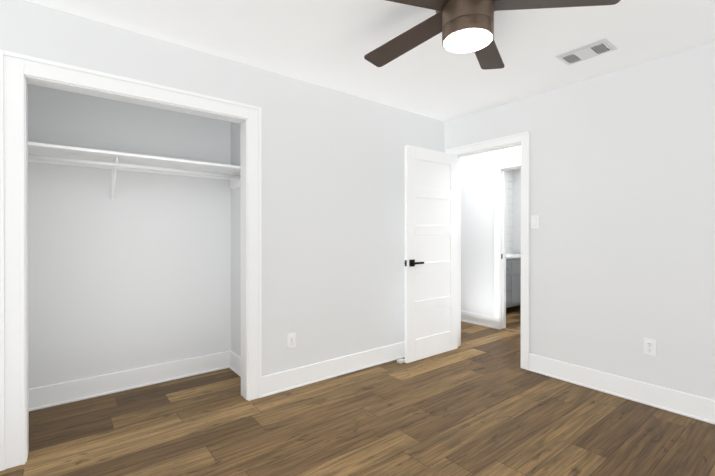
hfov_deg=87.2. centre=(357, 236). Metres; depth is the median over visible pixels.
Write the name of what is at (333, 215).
wall
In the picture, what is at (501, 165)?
door frame
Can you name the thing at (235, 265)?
wall
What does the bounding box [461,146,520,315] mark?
wall
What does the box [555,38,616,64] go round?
ceiling vent
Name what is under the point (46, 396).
baseboard
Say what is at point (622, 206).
wall
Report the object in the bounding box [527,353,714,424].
baseboard
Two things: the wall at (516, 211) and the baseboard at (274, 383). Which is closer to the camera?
the baseboard at (274, 383)
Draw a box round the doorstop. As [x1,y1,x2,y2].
[397,358,404,363]
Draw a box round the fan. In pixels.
[364,0,620,69]
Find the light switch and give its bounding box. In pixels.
[531,215,538,228]
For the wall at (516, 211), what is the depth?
6.77 m
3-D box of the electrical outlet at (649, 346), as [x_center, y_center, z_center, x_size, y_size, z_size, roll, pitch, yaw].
[2.072,0.783,2.661,0.010,0.116,0.072,0,0,-38]
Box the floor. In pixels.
[0,305,714,475]
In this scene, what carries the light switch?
attached to the wall at (622, 206)
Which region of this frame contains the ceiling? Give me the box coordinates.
[24,0,714,121]
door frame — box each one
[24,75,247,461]
[446,131,529,369]
[494,159,520,328]
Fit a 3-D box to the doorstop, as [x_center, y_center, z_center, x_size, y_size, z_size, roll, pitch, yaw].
[0.413,1.176,3.548,0.070,0.028,0.050,0,0,-38]
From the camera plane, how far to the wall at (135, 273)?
2.91 m
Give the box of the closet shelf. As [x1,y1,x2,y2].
[28,142,239,199]
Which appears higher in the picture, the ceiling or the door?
the ceiling
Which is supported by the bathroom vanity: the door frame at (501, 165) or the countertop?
the countertop
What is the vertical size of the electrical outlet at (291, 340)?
0.116 m
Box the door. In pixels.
[404,145,457,362]
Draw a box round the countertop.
[506,252,520,255]
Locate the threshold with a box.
[502,328,520,332]
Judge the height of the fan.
0.323 m
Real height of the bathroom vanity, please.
0.846 m
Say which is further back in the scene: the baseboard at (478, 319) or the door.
the baseboard at (478, 319)
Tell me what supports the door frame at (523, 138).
attached to the wall at (622, 206)
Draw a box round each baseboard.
[29,351,240,411]
[261,341,404,397]
[461,310,493,327]
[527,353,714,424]
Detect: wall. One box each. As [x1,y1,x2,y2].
[0,0,443,375]
[28,84,230,388]
[231,122,240,356]
[444,41,714,399]
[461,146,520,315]
[512,168,520,253]
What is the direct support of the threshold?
on the floor
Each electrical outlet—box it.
[287,332,295,348]
[644,338,655,355]
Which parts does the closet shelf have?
rod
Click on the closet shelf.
(65, 155)
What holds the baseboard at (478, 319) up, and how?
attached to the wall at (477, 233)
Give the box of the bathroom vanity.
[506,256,520,307]
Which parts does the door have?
handle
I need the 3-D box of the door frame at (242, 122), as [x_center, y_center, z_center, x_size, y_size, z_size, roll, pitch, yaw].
[-1.317,0.164,2.406,1.242,2.060,0.120,0,0,-38]
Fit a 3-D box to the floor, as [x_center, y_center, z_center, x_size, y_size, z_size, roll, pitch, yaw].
[1.239,1.241,3.256,7.150,0.100,5.140,0,0,-38]

